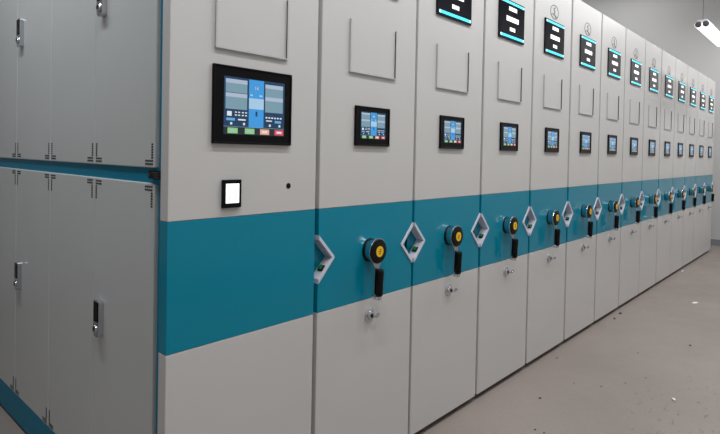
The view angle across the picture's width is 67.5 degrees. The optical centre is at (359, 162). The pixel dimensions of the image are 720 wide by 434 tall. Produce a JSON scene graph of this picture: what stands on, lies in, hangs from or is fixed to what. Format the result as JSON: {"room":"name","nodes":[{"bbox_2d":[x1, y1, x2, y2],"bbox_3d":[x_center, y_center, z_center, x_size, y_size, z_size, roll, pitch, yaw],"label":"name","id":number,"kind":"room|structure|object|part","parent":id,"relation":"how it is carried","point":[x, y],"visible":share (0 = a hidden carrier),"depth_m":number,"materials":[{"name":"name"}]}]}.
{"room":"archive storage room","nodes":[
{"label":"archive storage room","id":0,"kind":"room"},
{"bbox_2d":[0,245,719,433],"bbox_3d":[1.022,1.266,3.754,6.700,0.100,12.050,2,1,42],"label":"floor","id":1,"kind":"structure","parent":0,"point":[660,323],"depth_m":3.07,"materials":[{"name":"grey concrete"}]},
{"bbox_2d":[0,0,318,433],"bbox_3d":[-1.351,0.025,2.590,2.737,2.330,0.575,2,1,42],"label":"cabinet","id":2,"kind":"object","parent":1,"relation":"on","point":[158,157],"visible":1,"depth_m":1.75,"materials":[{"name":"grey metal"}]},
{"bbox_3d":[-1.720,0.537,2.603,0.429,1.024,0.019,2,1,42],"label":"door","id":3,"kind":"part","parent":2,"relation":"part of","materials":[{"name":"grey paint"}]},
{"bbox_3d":[-1.699,-0.560,2.585,0.429,1.078,0.019,2,1,42],"label":"door","id":4,"kind":"part","parent":2,"relation":"part of","materials":[{"name":"grey paint"}]},
{"bbox_3d":[-1.524,0.506,2.395,0.042,0.123,0.024,2,1,42],"label":"handle","id":5,"kind":"part","parent":2,"relation":"part of","materials":[{"name":"silver metal"}]},
{"bbox_3d":[-1.503,-0.568,2.378,0.042,0.123,0.024,2,1,42],"label":"handle","id":6,"kind":"part","parent":2,"relation":"part of","materials":[{"name":"silver metal"}]},
{"bbox_3d":[-1.400,0.547,2.313,0.429,1.024,0.019,2,1,42],"label":"door","id":7,"kind":"part","parent":2,"relation":"part of","materials":[{"name":"grey paint"}]},
{"bbox_3d":[-1.379,-0.549,2.295,0.429,1.078,0.019,2,1,42],"label":"door","id":8,"kind":"part","parent":2,"relation":"part of","materials":[{"name":"grey paint"}]},
{"bbox_3d":[-1.081,0.558,2.023,0.429,1.024,0.019,2,1,42],"label":"door","id":9,"kind":"part","parent":2,"relation":"part of","materials":[{"name":"grey paint"}]},
{"bbox_3d":[-1.060,-0.538,2.005,0.429,1.078,0.019,2,1,42],"label":"door","id":10,"kind":"part","parent":2,"relation":"part of","materials":[{"name":"grey paint"}]},
{"bbox_3d":[-1.527,0.023,2.434,2.678,2.308,0.013,2,1,42],"label":"door frame","id":11,"kind":"part","parent":2,"relation":"part of","materials":[{"name":"teal paint"}]},
{"bbox_3d":[-0.885,0.528,1.816,0.042,0.123,0.024,2,1,42],"label":"handle","id":12,"kind":"part","parent":2,"relation":"part of","materials":[{"name":"silver metal"}]},
{"bbox_3d":[-0.864,-0.547,1.798,0.042,0.123,0.024,2,1,42],"label":"handle","id":13,"kind":"part","parent":2,"relation":"part of","materials":[{"name":"silver metal"}]},
{"bbox_3d":[-0.762,0.569,1.733,0.429,1.024,0.019,2,1,42],"label":"door","id":14,"kind":"part","parent":2,"relation":"part of","materials":[{"name":"grey paint"}]},
{"bbox_3d":[-0.741,-0.527,1.715,0.429,1.078,0.019,2,1,42],"label":"door","id":15,"kind":"part","parent":2,"relation":"part of","materials":[{"name":"grey paint"}]},
{"bbox_3d":[-0.373,0.865,1.714,0.042,0.657,0.554,2,1,42],"label":"panel","id":16,"kind":"part","parent":2,"relation":"part of","materials":[{"name":"white metal"}]},
{"bbox_3d":[-0.363,0.351,1.705,0.042,0.369,0.554,2,1,42],"label":"band panel","id":17,"kind":"part","parent":2,"relation":"part of","materials":[{"name":"teal paint"}]},
{"bbox_3d":[-0.347,-0.470,1.692,0.042,1.272,0.554,2,1,42],"label":"panel","id":18,"kind":"part","parent":2,"relation":"part of","materials":[{"name":"white metal"}]},
{"bbox_2d":[311,0,416,433],"bbox_3d":[-0.938,0.024,3.000,2.790,2.326,0.552,2,1,42],"label":"cabinet","id":19,"kind":"object","parent":1,"relation":"on","point":[367,48],"visible":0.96,"depth_m":2.08,"materials":[{"name":"grey metal"}]},
{"bbox_3d":[-0.134,0.346,1.950,0.040,0.173,0.078,2,1,42],"label":"pull handle","id":20,"kind":"part","parent":19,"relation":"part of","materials":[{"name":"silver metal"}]},
{"bbox_3d":[0.012,0.865,2.137,0.042,0.657,0.552,2,1,42],"label":"panel","id":21,"kind":"part","parent":19,"relation":"part of","materials":[{"name":"white metal"}]},
{"bbox_3d":[0.022,0.351,2.129,0.042,0.369,0.552,2,1,42],"label":"band panel","id":22,"kind":"part","parent":19,"relation":"part of","materials":[{"name":"teal paint"}]},
{"bbox_3d":[0.037,-0.470,2.115,0.042,1.272,0.552,2,1,42],"label":"panel","id":23,"kind":"part","parent":19,"relation":"part of","materials":[{"name":"white metal"}]},
{"bbox_3d":[0.071,0.456,2.088,0.034,0.150,0.059,2,1,42],"label":"crank arm","id":24,"kind":"part","parent":19,"relation":"part of","materials":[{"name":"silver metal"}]},
{"bbox_3d":[0.185,0.346,2.301,0.040,0.173,0.078,2,1,42],"label":"pull handle","id":25,"kind":"part","parent":19,"relation":"part of","materials":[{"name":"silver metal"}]},
{"bbox_2d":[405,0,483,433],"bbox_3d":[-0.556,0.024,3.420,2.790,2.326,0.552,2,1,42],"label":"cabinet","id":26,"kind":"object","parent":1,"relation":"on","point":[442,245],"visible":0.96,"depth_m":2.50,"materials":[{"name":"grey metal"}]},
{"bbox_3d":[0.248,0.346,2.370,0.040,0.173,0.078,2,1,42],"label":"pull handle","id":27,"kind":"part","parent":26,"relation":"part of","materials":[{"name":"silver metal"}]},
{"bbox_3d":[0.393,0.866,2.557,0.042,0.657,0.552,2,1,42],"label":"panel","id":28,"kind":"part","parent":26,"relation":"part of","materials":[{"name":"white metal"}]},
{"bbox_3d":[0.403,0.352,2.549,0.042,0.369,0.552,2,1,42],"label":"band panel","id":29,"kind":"part","parent":26,"relation":"part of","materials":[{"name":"teal paint"}]},
{"bbox_3d":[0.419,-0.469,2.535,0.042,1.272,0.552,2,1,42],"label":"panel","id":30,"kind":"part","parent":26,"relation":"part of","materials":[{"name":"white metal"}]},
{"bbox_3d":[0.452,0.457,2.508,0.034,0.150,0.059,2,1,42],"label":"crank arm","id":31,"kind":"part","parent":26,"relation":"part of","materials":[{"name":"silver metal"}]},
{"bbox_3d":[0.566,0.346,2.720,0.040,0.173,0.078,2,1,42],"label":"pull handle","id":32,"kind":"part","parent":26,"relation":"part of","materials":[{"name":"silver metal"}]},
{"bbox_2d":[473,0,533,395],"bbox_3d":[-0.172,0.025,3.844,2.790,2.326,0.552,2,1,42],"label":"cabinet","id":33,"kind":"object","parent":1,"relation":"on","point":[501,233],"visible":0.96,"depth_m":2.92,"materials":[{"name":"grey metal"}]},
{"bbox_3d":[0.632,0.347,2.793,0.040,0.173,0.078,2,1,42],"label":"pull handle","id":34,"kind":"part","parent":33,"relation":"part of","materials":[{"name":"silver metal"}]},
{"bbox_3d":[0.778,0.866,2.981,0.042,0.657,0.552,2,1,42],"label":"panel","id":35,"kind":"part","parent":33,"relation":"part of","materials":[{"name":"white metal"}]},
{"bbox_3d":[0.787,0.352,2.972,0.042,0.369,0.552,2,1,42],"label":"band panel","id":36,"kind":"part","parent":33,"relation":"part of","materials":[{"name":"teal paint"}]},
{"bbox_3d":[0.803,-0.469,2.959,0.042,1.272,0.552,2,1,42],"label":"panel","id":37,"kind":"part","parent":33,"relation":"part of","materials":[{"name":"white metal"}]},
{"bbox_3d":[0.836,0.457,2.932,0.034,0.150,0.059,2,1,42],"label":"crank arm","id":38,"kind":"part","parent":33,"relation":"part of","materials":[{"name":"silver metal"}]},
{"bbox_3d":[0.951,0.347,3.144,0.040,0.173,0.078,2,1,42],"label":"pull handle","id":39,"kind":"part","parent":33,"relation":"part of","materials":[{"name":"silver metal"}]},
{"bbox_2d":[524,0,571,363],"bbox_3d":[0.214,0.025,4.269,2.790,2.326,0.552,2,1,42],"label":"cabinet","id":40,"kind":"object","parent":1,"relation":"on","point":[545,223],"visible":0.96,"depth_m":3.34,"materials":[{"name":"grey metal"}]},
{"bbox_3d":[1.018,0.347,3.218,0.040,0.173,0.078,2,1,42],"label":"pull handle","id":41,"kind":"part","parent":40,"relation":"part of","materials":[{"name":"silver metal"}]},
{"bbox_3d":[1.163,0.866,3.406,0.042,0.657,0.552,2,1,42],"label":"panel","id":42,"kind":"part","parent":40,"relation":"part of","materials":[{"name":"white metal"}]},
{"bbox_3d":[1.173,0.352,3.397,0.042,0.369,0.552,2,1,42],"label":"band panel","id":43,"kind":"part","parent":40,"relation":"part of","materials":[{"name":"teal paint"}]},
{"bbox_3d":[1.189,-0.469,3.384,0.042,1.272,0.552,2,1,42],"label":"panel","id":44,"kind":"part","parent":40,"relation":"part of","materials":[{"name":"white metal"}]},
{"bbox_3d":[1.222,0.458,3.357,0.034,0.150,0.059,2,1,42],"label":"crank arm","id":45,"kind":"part","parent":40,"relation":"part of","materials":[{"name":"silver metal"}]},
{"bbox_3d":[1.337,0.347,3.569,0.040,0.173,0.078,2,1,42],"label":"pull handle","id":46,"kind":"part","parent":40,"relation":"part of","materials":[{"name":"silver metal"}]},
{"bbox_2d":[563,0,601,340],"bbox_3d":[0.603,0.026,4.697,2.790,2.326,0.552,2,1,42],"label":"cabinet","id":47,"kind":"object","parent":1,"relation":"on","point":[579,215],"visible":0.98,"depth_m":3.77,"materials":[{"name":"grey metal"}]},
{"bbox_3d":[1.407,0.347,3.647,0.040,0.173,0.078,2,1,42],"label":"pull handle","id":48,"kind":"part","parent":47,"relation":"part of","materials":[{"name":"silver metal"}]},
{"bbox_3d":[1.553,0.867,3.834,0.042,0.657,0.552,2,1,42],"label":"panel","id":49,"kind":"part","parent":47,"relation":"part of","materials":[{"name":"white metal"}]},
{"bbox_3d":[1.563,0.353,3.826,0.042,0.369,0.552,2,1,42],"label":"band panel","id":50,"kind":"part","parent":47,"relation":"part of","materials":[{"name":"teal paint"}]},
{"bbox_3d":[1.578,-0.468,3.812,0.042,1.272,0.552,2,1,42],"label":"panel","id":51,"kind":"part","parent":47,"relation":"part of","materials":[{"name":"white metal"}]},
{"bbox_3d":[1.611,0.458,3.785,0.034,0.150,0.059,2,1,42],"label":"crank arm","id":52,"kind":"part","parent":47,"relation":"part of","materials":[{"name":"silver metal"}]},
{"bbox_3d":[1.726,0.348,3.998,0.040,0.173,0.078,2,1,42],"label":"pull handle","id":53,"kind":"part","parent":47,"relation":"part of","materials":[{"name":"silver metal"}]},
{"bbox_2d":[594,14,625,320],"bbox_3d":[0.990,0.026,5.124,2.790,2.326,0.552,2,1,42],"label":"cabinet","id":54,"kind":"object","parent":1,"relation":"on","point":[612,64],"visible":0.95,"depth_m":4.20,"materials":[{"name":"grey metal"}]},
{"bbox_3d":[1.794,0.348,4.073,0.040,0.173,0.078,2,1,42],"label":"pull handle","id":55,"kind":"part","parent":54,"relation":"part of","materials":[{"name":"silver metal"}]},
{"bbox_3d":[1.940,0.867,4.261,0.042,0.657,0.552,2,1,42],"label":"panel","id":56,"kind":"part","parent":54,"relation":"part of","materials":[{"name":"white metal"}]},
{"bbox_3d":[1.950,0.353,4.252,0.042,0.369,0.552,2,1,42],"label":"band panel","id":57,"kind":"part","parent":54,"relation":"part of","materials":[{"name":"teal paint"}]},
{"bbox_3d":[1.966,-0.468,4.239,0.042,1.272,0.552,2,1,42],"label":"panel","id":58,"kind":"part","parent":54,"relation":"part of","materials":[{"name":"white metal"}]},
{"bbox_3d":[1.999,0.459,4.212,0.034,0.150,0.059,2,1,42],"label":"crank arm","id":59,"kind":"part","parent":54,"relation":"part of","materials":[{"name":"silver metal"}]},
{"bbox_2d":[618,28,644,306],"bbox_3d":[1.378,0.026,5.551,2.790,2.326,0.552,2,1,42],"label":"cabinet","id":60,"kind":"object","parent":1,"relation":"on","point":[630,207],"visible":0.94,"depth_m":4.62,"materials":[{"name":"grey metal"}]},
{"bbox_3d":[2.182,0.348,4.500,0.040,0.173,0.078,2,1,42],"label":"pull handle","id":61,"kind":"part","parent":60,"relation":"part of","materials":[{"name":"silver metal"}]},
{"bbox_3d":[2.328,0.868,4.688,0.042,0.657,0.552,2,1,42],"label":"panel","id":62,"kind":"part","parent":60,"relation":"part of","materials":[{"name":"white metal"}]},
{"bbox_3d":[2.338,0.354,4.679,0.042,0.369,0.552,2,1,42],"label":"band panel","id":63,"kind":"part","parent":60,"relation":"part of","materials":[{"name":"teal paint"}]},
{"bbox_3d":[2.353,-0.468,4.666,0.042,1.272,0.552,2,1,42],"label":"panel","id":64,"kind":"part","parent":60,"relation":"part of","materials":[{"name":"white metal"}]},
{"bbox_2d":[638,40,661,293],"bbox_3d":[1.765,0.027,5.977,2.790,2.326,0.552,2,1,42],"label":"cabinet","id":65,"kind":"object","parent":1,"relation":"on","point":[653,54],"visible":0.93,"depth_m":5.05,"materials":[{"name":"grey metal"}]},
{"bbox_3d":[2.569,0.349,4.926,0.040,0.173,0.078,2,1,42],"label":"pull handle","id":66,"kind":"part","parent":65,"relation":"part of","materials":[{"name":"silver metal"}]},
{"bbox_3d":[2.714,0.868,5.114,0.042,0.657,0.552,2,1,42],"label":"panel","id":67,"kind":"part","parent":65,"relation":"part of","materials":[{"name":"white metal"}]},
{"bbox_3d":[2.724,0.354,5.105,0.042,0.369,0.552,2,1,42],"label":"band panel","id":68,"kind":"part","parent":65,"relation":"part of","materials":[{"name":"teal paint"}]},
{"bbox_3d":[2.740,-0.467,5.092,0.042,1.272,0.552,2,1,42],"label":"panel","id":69,"kind":"part","parent":65,"relation":"part of","materials":[{"name":"white metal"}]},
{"bbox_2d":[655,50,675,282],"bbox_3d":[2.153,0.027,6.404,2.790,2.326,0.552,2,1,42],"label":"cabinet","id":70,"kind":"object","parent":1,"relation":"on","point":[668,65],"visible":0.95,"depth_m":5.48,"materials":[{"name":"white metal"}]},
{"bbox_3d":[2.957,0.349,5.353,0.040,0.173,0.078,2,1,42],"label":"pull handle","id":71,"kind":"part","parent":70,"relation":"part of","materials":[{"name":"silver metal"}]},
{"bbox_3d":[3.102,0.868,5.541,0.042,0.657,0.552,2,1,42],"label":"panel","id":72,"kind":"part","parent":70,"relation":"part of","materials":[{"name":"white metal"}]},
{"bbox_3d":[3.112,0.355,5.532,0.042,0.369,0.552,2,1,42],"label":"band panel","id":73,"kind":"part","parent":70,"relation":"part of","materials":[{"name":"teal paint"}]},
{"bbox_3d":[3.128,-0.467,5.519,0.042,1.272,0.552,2,1,42],"label":"panel","id":74,"kind":"part","parent":70,"relation":"part of","materials":[{"name":"white metal"}]},
{"bbox_2d":[670,58,687,273],"bbox_3d":[2.535,0.028,6.825,2.790,2.326,0.552,2,1,42],"label":"cabinet","id":75,"kind":"object","parent":1,"relation":"on","point":[681,75],"visible":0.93,"depth_m":5.90,"materials":[{"name":"white metal"}]},
{"bbox_3d":[3.485,0.869,5.962,0.042,0.657,0.552,2,1,42],"label":"panel","id":76,"kind":"part","parent":75,"relation":"part of","materials":[{"name":"white metal"}]},
{"bbox_3d":[3.494,0.355,5.954,0.042,0.369,0.552,2,1,42],"label":"band panel","id":77,"kind":"part","parent":75,"relation":"part of","materials":[{"name":"teal paint"}]},
{"bbox_3d":[3.510,-0.466,5.940,0.042,1.272,0.552,2,1,42],"label":"panel","id":78,"kind":"part","parent":75,"relation":"part of","materials":[{"name":"white metal"}]},
{"bbox_2d":[682,66,697,266],"bbox_3d":[2.920,0.028,7.248,2.790,2.326,0.552,2,1,42],"label":"cabinet","id":79,"kind":"object","parent":1,"relation":"on","point":[692,80],"visible":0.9,"depth_m":6.32,"materials":[{"name":"grey metal"}]},
{"bbox_3d":[3.869,0.869,6.386,0.042,0.657,0.552,2,1,42],"label":"panel","id":80,"kind":"part","parent":79,"relation":"part of","materials":[{"name":"white metal"}]},
{"bbox_3d":[3.879,0.355,6.377,0.042,0.369,0.552,2,1,42],"label":"band panel","id":81,"kind":"part","parent":79,"relation":"part of","materials":[{"name":"teal paint"}]},
{"bbox_3d":[3.895,-0.466,6.364,0.042,1.272,0.552,2,1,42],"label":"panel","id":82,"kind":"part","parent":79,"relation":"part of","materials":[{"name":"white metal"}]},
{"bbox_2d":[693,72,706,259],"bbox_3d":[3.301,0.028,7.669,2.790,2.326,0.552,2,1,42],"label":"cabinet","id":83,"kind":"object","parent":1,"relation":"on","point":[702,79],"visible":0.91,"depth_m":6.75,"materials":[{"name":"white metal"}]},
{"bbox_3d":[4.251,0.870,6.806,0.042,0.657,0.552,2,1,42],"label":"panel","id":84,"kind":"part","parent":83,"relation":"part of","materials":[{"name":"white metal"}]},
{"bbox_3d":[4.261,0.356,6.798,0.042,0.369,0.552,2,1,42],"label":"band panel","id":85,"kind":"part","parent":83,"relation":"part of","materials":[{"name":"teal paint"}]},
{"bbox_3d":[4.277,-0.465,6.784,0.042,1.272,0.552,2,1,42],"label":"panel","id":86,"kind":"part","parent":83,"relation":"part of","materials":[{"name":"white metal"}]},
{"bbox_2d":[702,77,714,253],"bbox_3d":[3.679,0.029,8.084,2.790,2.326,0.552,2,1,42],"label":"cabinet","id":87,"kind":"object","parent":1,"relation":"on","point":[708,179],"visible":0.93,"depth_m":7.17,"materials":[{"name":"white metal"}]},
{"bbox_3d":[4.628,0.870,7.221,0.042,0.657,0.552,2,1,42],"label":"panel","id":88,"kind":"part","parent":87,"relation":"part of","materials":[{"name":"white metal"}]},
{"bbox_3d":[4.638,0.356,7.213,0.042,0.369,0.552,2,1,42],"label":"band panel","id":89,"kind":"part","parent":87,"relation":"part of","materials":[{"name":"teal paint"}]},
{"bbox_3d":[4.654,-0.465,7.199,0.042,1.272,0.552,2,1,42],"label":"panel","id":90,"kind":"part","parent":87,"relation":"part of","materials":[{"name":"white metal"}]},
{"bbox_2d":[581,0,719,239],"bbox_3d":[5.080,-0.928,8.141,6.700,4.300,0.100,2,1,42],"label":"wall","id":91,"kind":"structure","parent":0,"point":[669,25],"depth_m":8.20,"materials":[{"name":"grey paint"}]},
{"bbox_2d":[711,239,719,245],"bbox_3d":[5.002,1.175,8.134,6.500,0.092,0.012,2,1,42],"label":"baseboard","id":92,"kind":"structure","parent":91,"relation":"attached to","point":[715,242],"depth_m":7.92,"materials":[{"name":"grey"}]},
{"bbox_3d":[1.106,-3.132,3.681,6.700,0.100,12.050,2,1,42],"label":"ceiling","id":93,"kind":"structure","parent":0,"visible":0},
{"bbox_2d":[695,0,719,46],"bbox_3d":[3.584,-2.160,5.428,0.124,1.806,1.130,2,1,42],"label":"lamp","id":94,"kind":"object","parent":93,"relation":"hanging from","point":[704,26],"visible":1,"depth_m":5.18,"materials":[{"name":"white"}]}
]}

